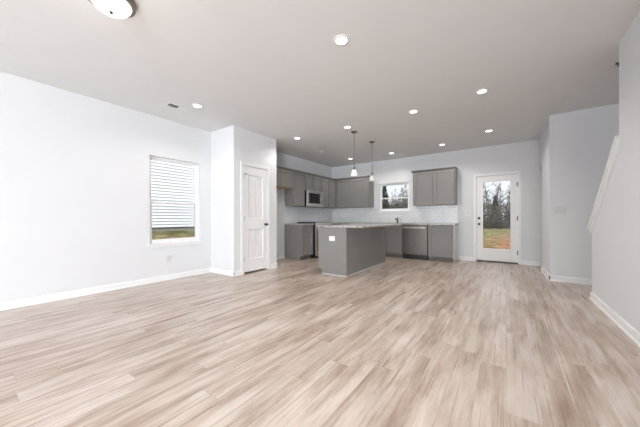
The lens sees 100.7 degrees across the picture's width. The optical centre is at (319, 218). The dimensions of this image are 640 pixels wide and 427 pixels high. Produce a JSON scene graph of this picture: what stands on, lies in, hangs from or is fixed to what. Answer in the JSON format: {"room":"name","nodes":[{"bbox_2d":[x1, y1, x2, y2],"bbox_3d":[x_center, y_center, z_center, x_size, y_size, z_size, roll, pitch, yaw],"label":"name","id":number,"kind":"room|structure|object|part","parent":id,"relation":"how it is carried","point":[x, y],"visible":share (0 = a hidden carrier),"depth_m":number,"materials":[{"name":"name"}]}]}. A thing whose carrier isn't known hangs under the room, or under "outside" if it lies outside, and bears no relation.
{"room":"empty living room","nodes":[
{"label":"empty living room","id":0,"kind":"room"},
{"bbox_2d":[0,71,331,302],"bbox_3d":[-3.078,-0.319,3.962,0.129,2.740,11.949,0,0,35],"label":"wall","id":1,"kind":"structure","parent":0,"point":[75,168],"depth_m":3.65,"materials":[{"name":"white paint"}]},
{"bbox_2d":[0,255,284,310],"bbox_3d":[-3.397,1.008,2.767,0.734,0.088,9.620,0,0,35],"label":"baseboard","id":2,"kind":"structure","parent":1,"relation":"attached to","point":[8,305],"depth_m":3.85,"materials":[{"name":"white wood"}]},
{"bbox_2d":[148,156,203,247],"bbox_3d":[-2.548,-0.276,4.694,0.147,1.516,0.955,0,0,35],"label":"window","id":3,"kind":"structure","parent":1,"relation":"in","point":[155,243],"depth_m":4.72,"materials":[{"name":"white plastic"}]},
{"bbox_3d":[-2.603,-0.632,4.719,0.024,0.742,0.801,0,0,35],"label":"sash","id":4,"kind":"part","parent":3,"relation":"part of","materials":[{"name":"white plastic"}]},
{"bbox_3d":[-2.579,0.045,4.704,0.024,0.686,0.801,0,0,35],"label":"sash","id":5,"kind":"part","parent":3,"relation":"part of","materials":[{"name":"white plastic"}]},
{"bbox_3d":[-2.523,0.430,4.678,0.092,0.024,0.955,0,0,35],"label":"sill","id":6,"kind":"part","parent":3,"relation":"part of","materials":[{"name":"white wood"}]},
{"bbox_2d":[276,165,294,188],"bbox_3d":[-1.074,-1.005,6.414,0.352,0.470,0.997,0,0,35],"label":"upper cabinet","id":7,"kind":"object","parent":1,"relation":"attached to","point":[284,176],"visible":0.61,"depth_m":6.47,"materials":[{"name":"grey paint"}]},
{"bbox_3d":[-1.100,-0.978,6.131,0.020,0.400,0.465,0,0,35],"label":"door","id":8,"kind":"part","parent":7,"relation":"part of","materials":[{"name":"grey paint"}]},
{"bbox_3d":[-1.091,-0.776,6.427,0.307,0.012,0.996,0,0,35],"label":"panel","id":9,"kind":"part","parent":7,"relation":"part of","materials":[{"name":"brown wood"}]},
{"bbox_3d":[-0.952,-1.216,6.328,0.054,0.050,0.997,0,0,35],"label":"crown molding","id":10,"kind":"part","parent":7,"relation":"part of","materials":[{"name":"grey paint"}]},
{"bbox_3d":[-0.816,-0.979,6.535,0.020,0.400,0.465,0,0,35],"label":"door","id":11,"kind":"part","parent":7,"relation":"part of","materials":[{"name":"grey paint"}]},
{"bbox_2d":[284,170,305,206],"bbox_3d":[-0.656,-0.785,7.008,0.352,0.913,0.449,0,0,35],"label":"upper cabinet","id":12,"kind":"object","parent":1,"relation":"attached to","point":[295,196],"visible":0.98,"depth_m":6.87,"materials":[{"name":"grey paint"}]},
{"bbox_3d":[-0.540,-0.758,6.927,0.020,0.843,0.410,0,0,35],"label":"door","id":13,"kind":"part","parent":12,"relation":"part of","materials":[{"name":"grey paint"}]},
{"bbox_2d":[304,172,320,191],"bbox_3d":[-0.308,-1.002,7.504,0.352,0.480,0.756,0,0,35],"label":"upper cabinet","id":14,"kind":"object","parent":1,"relation":"attached to","point":[312,182],"visible":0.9,"depth_m":7.38,"materials":[{"name":"grey paint"}]},
{"bbox_3d":[-0.300,-0.976,7.270,0.020,0.410,0.344,0,0,35],"label":"door","id":15,"kind":"part","parent":14,"relation":"part of","materials":[{"name":"grey paint"}]},
{"bbox_2d":[297,190,322,206],"bbox_3d":[-0.270,-0.545,7.478,0.443,0.431,0.751,0,0,35],"label":"microwave","id":16,"kind":"object","parent":14,"relation":"attached to","point":[312,198],"visible":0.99,"depth_m":7.31,"materials":[{"name":"silver metal"}]},
{"bbox_3d":[-0.138,-0.546,7.385,0.030,0.431,0.751,0,0,35],"label":"door","id":17,"kind":"part","parent":16,"relation":"part of","materials":[{"name":"silver metal"}]},
{"bbox_3d":[-0.187,-1.218,7.418,0.054,0.050,0.756,0,0,35],"label":"crown molding","id":18,"kind":"part","parent":14,"relation":"part of","materials":[{"name":"grey paint"}]},
{"bbox_3d":[-0.086,-0.976,7.575,0.020,0.410,0.344,0,0,35],"label":"door","id":19,"kind":"part","parent":14,"relation":"part of","materials":[{"name":"grey paint"}]},
{"bbox_2d":[314,176,334,207],"bbox_3d":[0.132,-0.787,8.130,0.352,0.913,0.769,0,0,35],"label":"upper cabinet","id":20,"kind":"object","parent":1,"relation":"attached to","point":[327,184],"visible":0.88,"depth_m":8.06,"materials":[{"name":"grey paint"}]},
{"bbox_3d":[0.139,-0.760,7.894,0.020,0.843,0.351,0,0,35],"label":"door","id":21,"kind":"part","parent":20,"relation":"part of","materials":[{"name":"grey paint"}]},
{"bbox_3d":[0.357,-0.761,8.204,0.020,0.843,0.351,0,0,35],"label":"door","id":22,"kind":"part","parent":20,"relation":"part of","materials":[{"name":"grey paint"}]},
{"bbox_2d":[211,125,276,270],"bbox_3d":[-1.536,-0.324,5.446,0.708,2.740,1.090,0,0,35],"label":"wall","id":23,"kind":"structure","parent":0,"point":[231,145],"depth_m":5.01,"materials":[{"name":"white paint"}]},
{"bbox_2d":[241,161,270,274],"bbox_3d":[-1.278,-0.012,5.237,0.170,2.116,0.745,0,0,35],"label":"door","id":24,"kind":"structure","parent":23,"relation":"in","point":[255,178],"depth_m":5.21,"materials":[{"name":"white paint"}]},
{"bbox_3d":[-1.276,-0.414,5.235,0.029,0.850,0.379,0,0,35],"label":"panel","id":25,"kind":"part","parent":24,"relation":"part of","materials":[{"name":"white paint"}]},
{"bbox_3d":[-1.273,0.496,5.235,0.029,0.576,0.379,0,0,35],"label":"panel","id":26,"kind":"part","parent":24,"relation":"part of","materials":[{"name":"white paint"}]},
{"bbox_2d":[0,257,639,426],"bbox_3d":[0.118,1.101,1.721,7.930,0.120,12.189,0,0,35],"label":"floor","id":27,"kind":"structure","parent":0,"point":[397,342],"depth_m":2.06,"materials":[{"name":"beige wood"}]},
{"bbox_2d":[284,225,312,259],"bbox_3d":[-0.550,0.604,6.929,0.608,0.878,0.457,0,0,35],"label":"base cabinet","id":28,"kind":"object","parent":27,"relation":"on","point":[298,239],"visible":0.97,"depth_m":6.75,"materials":[{"name":"grey paint"}]},
{"bbox_3d":[-0.678,0.604,6.746,0.606,0.878,0.010,0,0,35],"label":"panel","id":29,"kind":"part","parent":28,"relation":"part of","materials":[{"name":"grey paint"}]},
{"bbox_2d":[284,223,313,224],"bbox_3d":[-0.541,0.147,6.919,0.622,0.036,0.468,0,0,35],"label":"countertop","id":30,"kind":"structure","parent":28,"relation":"on","point":[284,223],"depth_m":6.81,"materials":[{"name":"grey stone"}]},
{"bbox_3d":[-0.308,0.247,6.765,0.020,0.134,0.408,0,0,35],"label":"drawer","id":31,"kind":"part","parent":28,"relation":"part of","materials":[{"name":"grey paint"}]},
{"bbox_3d":[-0.307,0.631,6.765,0.020,0.582,0.408,0,0,35],"label":"door","id":32,"kind":"part","parent":28,"relation":"part of","materials":[{"name":"grey paint"}]},
{"bbox_2d":[297,222,331,257],"bbox_3d":[-0.123,0.559,7.377,0.706,0.925,0.755,0,0,35],"label":"range","id":33,"kind":"object","parent":27,"relation":"on","point":[315,254],"visible":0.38,"depth_m":6.94,"materials":[{"name":"silver metal"}]},
{"bbox_3d":[0.106,0.536,7.216,0.034,0.580,0.743,0,0,35],"label":"oven door","id":34,"kind":"part","parent":33,"relation":"part of","materials":[{"name":"silver metal"}]},
{"bbox_3d":[0.108,0.173,7.214,0.043,0.136,0.753,0,0,35],"label":"control panel","id":35,"kind":"part","parent":33,"relation":"part of","materials":[{"name":"silver metal"}]},
{"bbox_2d":[318,226,385,276],"bbox_3d":[0.750,0.600,5.626,0.618,0.878,1.863,0,0,35],"label":"kitchen island","id":36,"kind":"object","parent":27,"relation":"on","point":[353,251],"visible":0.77,"depth_m":4.99,"materials":[{"name":"grey paint"}]},
{"bbox_3d":[0.215,0.602,4.897,0.580,0.878,0.020,0,0,35],"label":"panel","id":37,"kind":"part","parent":36,"relation":"part of","materials":[{"name":"grey paint"}]},
{"bbox_2d":[329,236,334,240],"bbox_3d":[0.218,0.369,4.876,0.122,0.088,0.009,0,0,35],"label":"wall outlet","id":38,"kind":"object","parent":36,"relation":"attached to","point":[331,238],"visible":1,"depth_m":4.87,"materials":[{"name":"white plastic"}]},
{"bbox_3d":[0.479,0.591,4.727,0.008,0.855,0.045,0,0,35],"label":"corner trim","id":39,"kind":"part","parent":36,"relation":"part of","materials":[{"name":"grey paint"}]},
{"bbox_3d":[0.783,1.029,5.603,0.540,0.020,1.863,0,0,35],"label":"shoe molding","id":40,"kind":"part","parent":36,"relation":"part of","materials":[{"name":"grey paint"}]},
{"bbox_2d":[317,224,399,227],"bbox_3d":[0.882,0.145,5.538,0.953,0.030,1.902,0,0,35],"label":"island countertop","id":41,"kind":"structure","parent":36,"relation":"on","point":[341,225],"depth_m":4.96,"materials":[{"name":"grey stone"}]},
{"bbox_3d":[0.985,0.599,5.471,0.020,0.878,1.845,0,0,35],"label":"panel","id":42,"kind":"part","parent":36,"relation":"part of","materials":[{"name":"grey paint"}]},
{"bbox_3d":[1.513,0.587,6.200,0.008,0.855,0.045,0,0,35],"label":"corner trim","id":43,"kind":"part","parent":36,"relation":"part of","materials":[{"name":"grey paint"}]},
{"bbox_2d":[385,225,402,257],"bbox_3d":[1.930,0.596,7.375,0.910,0.878,0.607,0,0,35],"label":"base cabinet","id":44,"kind":"object","parent":27,"relation":"on","point":[393,234],"visible":0.46,"depth_m":7.01,"materials":[{"name":"grey paint"}]},
{"bbox_3d":[1.944,0.240,7.005,0.422,0.134,0.020,0,0,35],"label":"drawer","id":45,"kind":"part","parent":44,"relation":"part of","materials":[{"name":"grey paint"}]},
{"bbox_3d":[1.946,0.624,7.005,0.422,0.582,0.020,0,0,35],"label":"door","id":46,"kind":"part","parent":44,"relation":"part of","materials":[{"name":"grey paint"}]},
{"bbox_2d":[403,225,428,259],"bbox_3d":[2.526,0.596,6.885,0.610,0.874,0.628,0,0,35],"label":"dishwasher","id":47,"kind":"object","parent":27,"relation":"on","point":[415,237],"visible":0.97,"depth_m":6.66,"materials":[{"name":"silver metal"}]},
{"bbox_2d":[428,225,457,261],"bbox_3d":[3.053,0.593,6.586,0.579,0.878,0.608,0,0,35],"label":"base cabinet","id":48,"kind":"object","parent":27,"relation":"on","point":[442,239],"visible":0.93,"depth_m":6.35,"materials":[{"name":"grey paint"}]},
{"bbox_3d":[2.880,0.237,6.348,0.532,0.134,0.020,0,0,35],"label":"drawer","id":49,"kind":"part","parent":48,"relation":"part of","materials":[{"name":"grey paint"}]},
{"bbox_3d":[2.881,0.621,6.348,0.532,0.582,0.020,0,0,35],"label":"door","id":50,"kind":"part","parent":48,"relation":"part of","materials":[{"name":"grey paint"}]},
{"bbox_3d":[3.286,0.592,6.421,0.008,0.878,0.606,0,0,35],"label":"panel","id":51,"kind":"part","parent":48,"relation":"part of","materials":[{"name":"grey wood"}]},
{"bbox_2d":[0,0,639,166],"bbox_3d":[0.109,-1.759,1.721,7.930,0.120,12.189,0,0,35],"label":"ceiling","id":52,"kind":"structure","parent":0,"point":[275,69],"depth_m":2.92,"materials":[{"name":"white paint"}]},
{"bbox_2d":[89,0,136,18],"bbox_3d":[-1.599,-1.627,2.029,0.320,0.131,0.320,0,0,35],"label":"ceiling light","id":53,"kind":"object","parent":52,"relation":"attached to","point":[118,9],"visible":1,"depth_m":2.02,"materials":[{"name":"white glass"}]},
{"bbox_2d":[165,102,189,111],"bbox_3d":[-2.156,-1.685,4.028,0.140,0.011,0.320,0,0,35],"label":"ceiling vent","id":54,"kind":"object","parent":52,"relation":"in","point":[169,104],"visible":1,"depth_m":4.02,"materials":[{"name":"white metal"}]},
{"bbox_2d":[192,103,202,107],"bbox_3d":[-1.836,-1.687,3.971,0.156,0.009,0.156,0,0,35],"label":"recessed light","id":55,"kind":"object","parent":52,"relation":"in","point":[196,105],"visible":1,"depth_m":3.95,"materials":[{"name":"white plastic"}]},
{"bbox_2d":[333,34,349,45],"bbox_3d":[0.205,-1.694,2.523,0.156,0.009,0.156,0,0,35],"label":"recessed light","id":56,"kind":"object","parent":52,"relation":"in","point":[340,40],"visible":1,"depth_m":2.52,"materials":[{"name":"white plastic"}]},
{"bbox_2d":[351,131,357,176],"bbox_3d":[0.672,-1.263,5.200,0.144,0.873,0.144,0,0,35],"label":"pendant light","id":57,"kind":"object","parent":52,"relation":"hanging from","point":[354,172],"visible":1,"depth_m":5.18,"materials":[{"name":"white glass"}]},
{"bbox_3d":[0.672,-1.333,5.200,0.012,0.665,0.013,0,0,35],"label":"rod","id":58,"kind":"part","parent":57,"relation":"part of","materials":[{"name":"silver metal"}]},
{"bbox_3d":[0.673,-0.891,5.200,0.144,0.129,0.144,0,0,35],"label":"lamp shade","id":59,"kind":"part","parent":57,"relation":"part of","materials":[{"name":"white glass"}]},
{"bbox_2d":[369,141,374,181],"bbox_3d":[1.157,-1.265,5.885,0.144,0.873,0.144,0,0,35],"label":"pendant light","id":60,"kind":"object","parent":52,"relation":"hanging from","point":[372,178],"visible":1,"depth_m":5.84,"materials":[{"name":"white glass"}]},
{"bbox_3d":[1.158,-0.893,5.885,0.144,0.129,0.144,0,0,35],"label":"lamp shade","id":61,"kind":"part","parent":60,"relation":"part of","materials":[{"name":"white glass"}]},
{"bbox_2d":[408,109,418,112],"bbox_3d":[1.484,-1.698,4.209,0.156,0.009,0.156,0,0,35],"label":"recessed light","id":62,"kind":"object","parent":52,"relation":"in","point":[413,110],"visible":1,"depth_m":4.20,"materials":[{"name":"white plastic"}]},
{"bbox_2d":[475,88,488,93],"bbox_3d":[2.167,-1.700,3.546,0.156,0.009,0.156,0,0,35],"label":"recessed light","id":63,"kind":"object","parent":52,"relation":"in","point":[484,90],"visible":1,"depth_m":3.54,"materials":[{"name":"white plastic"}]},
{"bbox_2d":[332,140,539,263],"bbox_3d":[3.579,-0.340,6.656,7.930,2.740,0.129,0,0,35],"label":"wall","id":64,"kind":"structure","parent":0,"point":[523,157],"depth_m":6.61,"materials":[{"name":"white paint"}]},
{"bbox_2d":[335,175,373,207],"bbox_3d":[0.916,-0.790,8.239,1.510,0.913,0.352,0,0,35],"label":"upper cabinet","id":65,"kind":"object","parent":64,"relation":"attached to","point":[350,192],"visible":0.79,"depth_m":7.98,"materials":[{"name":"grey paint"}]},
{"bbox_3d":[0.749,-0.762,8.185,0.528,0.843,0.020,0,0,35],"label":"door","id":66,"kind":"part","parent":65,"relation":"part of","materials":[{"name":"grey paint"}]},
{"bbox_3d":[0.915,-1.222,8.239,1.510,0.050,0.352,0,0,35],"label":"crown molding","id":67,"kind":"part","parent":65,"relation":"part of","materials":[{"name":"grey paint"}]},
{"bbox_3d":[1.204,-0.764,7.865,0.528,0.843,0.020,0,0,35],"label":"door","id":68,"kind":"part","parent":65,"relation":"part of","materials":[{"name":"grey paint"}]},
{"bbox_2d":[378,182,409,212],"bbox_3d":[2.148,-0.586,7.634,0.985,0.866,0.132,0,0,35],"label":"window","id":69,"kind":"structure","parent":64,"relation":"in","point":[402,210],"depth_m":7.65,"materials":[{"name":"white plastic"}]},
{"bbox_3d":[2.134,-0.205,7.611,0.985,0.024,0.077,0,0,35],"label":"sill","id":70,"kind":"part","parent":69,"relation":"part of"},
{"bbox_3d":[2.171,-0.780,7.680,0.816,0.416,0.024,0,0,35],"label":"sash","id":71,"kind":"part","parent":69,"relation":"part of","materials":[{"name":"clear glass"}]},
{"bbox_3d":[2.157,-0.428,7.659,0.816,0.360,0.024,0,0,35],"label":"sash","id":72,"kind":"part","parent":69,"relation":"part of","materials":[{"name":"white plastic"}]},
{"bbox_2d":[411,166,457,205],"bbox_3d":[2.938,-0.796,6.820,1.055,0.913,0.352,0,0,35],"label":"upper cabinet","id":73,"kind":"object","parent":64,"relation":"attached to","point":[437,186],"visible":1,"depth_m":6.66,"materials":[{"name":"grey paint"}]},
{"bbox_3d":[2.658,-0.768,6.844,0.468,0.843,0.020,0,0,35],"label":"door","id":74,"kind":"part","parent":73,"relation":"part of","materials":[{"name":"grey paint"}]},
{"bbox_3d":[2.937,-1.228,6.820,1.055,0.050,0.352,0,0,35],"label":"crown molding","id":75,"kind":"part","parent":73,"relation":"part of","materials":[{"name":"grey paint"}]},
{"bbox_3d":[3.064,-0.770,6.559,0.468,0.843,0.020,0,0,35],"label":"door","id":76,"kind":"part","parent":73,"relation":"part of","materials":[{"name":"grey paint"}]},
{"bbox_2d":[473,171,520,263],"bbox_3d":[4.145,-0.022,6.227,0.927,2.100,0.178,0,0,35],"label":"door","id":77,"kind":"structure","parent":64,"relation":"in","point":[513,255],"depth_m":6.15,"materials":[{"name":"white paint"}]},
{"bbox_3d":[4.128,-0.077,6.204,0.600,1.643,0.010,0,0,35],"label":"lite frame","id":78,"kind":"part","parent":77,"relation":"part of","materials":[{"name":"clear glass"}]},
{"bbox_2d":[459,256,539,265],"bbox_3d":[4.120,0.984,6.196,1.567,0.088,0.026,0,0,35],"label":"baseboard","id":79,"kind":"structure","parent":64,"relation":"attached to","point":[535,263],"depth_m":5.89,"materials":[{"name":"white wood"}]},
{"bbox_2d":[539,103,618,278],"bbox_3d":[5.252,-0.345,4.399,2.358,2.740,1.661,0,0,35],"label":"wall","id":80,"kind":"structure","parent":0,"point":[575,147],"depth_m":4.24,"materials":[{"name":"white paint"}]},
{"bbox_2d":[553,206,566,213],"bbox_3d":[3.912,-0.136,4.319,0.166,0.115,0.008,0,0,35],"label":"wall switch","id":81,"kind":"object","parent":80,"relation":"attached to","point":[556,210],"visible":1,"depth_m":4.32,"materials":[{"name":"grey plastic"}]},
{"bbox_2d":[541,265,591,284],"bbox_3d":[5.096,0.981,4.193,2.384,0.088,1.193,0,0,35],"label":"baseboard","id":82,"kind":"structure","parent":80,"relation":"attached to","point":[549,277],"depth_m":4.27,"materials":[{"name":"white wood"}]},
{"bbox_2d":[592,10,639,332],"bbox_3d":[1.725,-0.334,0.798,0.110,2.740,6.290,0,0,35],"label":"wall","id":83,"kind":"structure","parent":0,"point":[616,231],"depth_m":2.46,"materials":[{"name":"white paint"}]},
{"bbox_2d":[588,135,621,233],"bbox_3d":[3.238,-0.303,2.952,0.166,1.009,1.152,0,0,35],"label":"trim","id":84,"kind":"structure","parent":83,"relation":"attached to","point":[617,141],"depth_m":2.88,"materials":[{"name":"white wood"}]},
{"bbox_2d":[589,292,639,346],"bbox_3d":[1.726,0.992,0.816,0.136,0.088,6.316,0,0,35],"label":"baseboard","id":85,"kind":"structure","parent":83,"relation":"attached to","point":[633,334],"depth_m":2.57,"materials":[{"name":"white wood"}]},
{"bbox_3d":[0.898,0.599,8.112,1.618,0.878,0.587,0,0,35],"label":"base cabinet","id":86,"kind":"object","parent":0,"visible":0},
{"bbox_2d":[331,222,458,224],"bbox_3d":[1.626,0.140,7.282,3.752,0.036,1.092,0,0,35],"label":"countertop","id":87,"kind":"structure","parent":86,"relation":"on","point":[331,222],"depth_m":6.82,"materials":[{"name":"grey stone"}]},
{"label":"outside","id":88,"kind":"structure","parent":0,"visible":0},
{"bbox_2d":[152,227,510,248],"bbox_3d":[9.668,0.836,26.816,77.000,0.910,71.000,0,0,35],"label":"ground","id":89,"kind":"structure","parent":88,"point":[495,238],"depth_m":11.74,"materials":[{"name":"green plant"}]},
{"bbox_2d":[151,160,194,231],"bbox_3d":[-8.225,-1.897,10.048,6.900,5.529,15.800,0,0,35],"label":"neighbouring house","id":90,"kind":"structure","parent":89,"relation":"on","point":[171,182],"depth_m":9.20,"materials":[{"name":"white plastic"}]},
{"bbox_2d":[382,186,388,208],"bbox_3d":[8.366,-1.677,34.030,1.892,5.604,1.901,0,0,35],"label":"evergreen tree","id":91,"kind":"object","parent":89,"relation":"on","point":[384,189],"visible":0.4,"depth_m":33.77,"materials":[{"name":"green plant"}]},
{"bbox_2d":[382,196,509,228],"bbox_3d":[12.087,-0.621,28.389,23.910,3.983,2.438,0,0,35],"label":"undergrowth","id":92,"kind":"object","parent":89,"relation":"on","point":[496,221],"visible":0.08,"depth_m":25.09,"materials":[{"name":"plant"}]},
{"bbox_2d":[483,182,493,221],"bbox_3d":[19.850,-1.945,30.896,2.232,6.105,2.486,0,0,-5],"label":"bare tree","id":93,"kind":"object","parent":89,"relation":"on","point":[487,197],"visible":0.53,"depth_m":31.21,"materials":[{"name":"grey plant"}]},
{"bbox_2d":[489,195,499,218],"bbox_3d":[18.015,-0.636,27.243,1.176,3.478,1.175,0,0,35],"label":"evergreen tree","id":94,"kind":"object","parent":89,"relation":"on","point":[495,196],"visible":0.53,"depth_m":27.11,"materials":[{"name":"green plant"}]},
{"bbox_2d":[487,183,501,210],"bbox_3d":[18.745,-1.372,28.488,1.408,4.918,1.559,0,0,10],"label":"bare tree","id":95,"kind":"object","parent":89,"relation":"on","point":[501,183],"visible":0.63,"depth_m":28.30,"materials":[{"name":"grey plant"}]},
{"bbox_2d":[490,183,508,213],"bbox_3d":[24.380,-2.029,35.765,2.437,5.985,2.188,0,0,17],"label":"bare tree","id":96,"kind":"object","parent":89,"relation":"on","point":[496,183],"visible":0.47,"depth_m":35.66,"materials":[{"name":"grey plant"}]}
]}

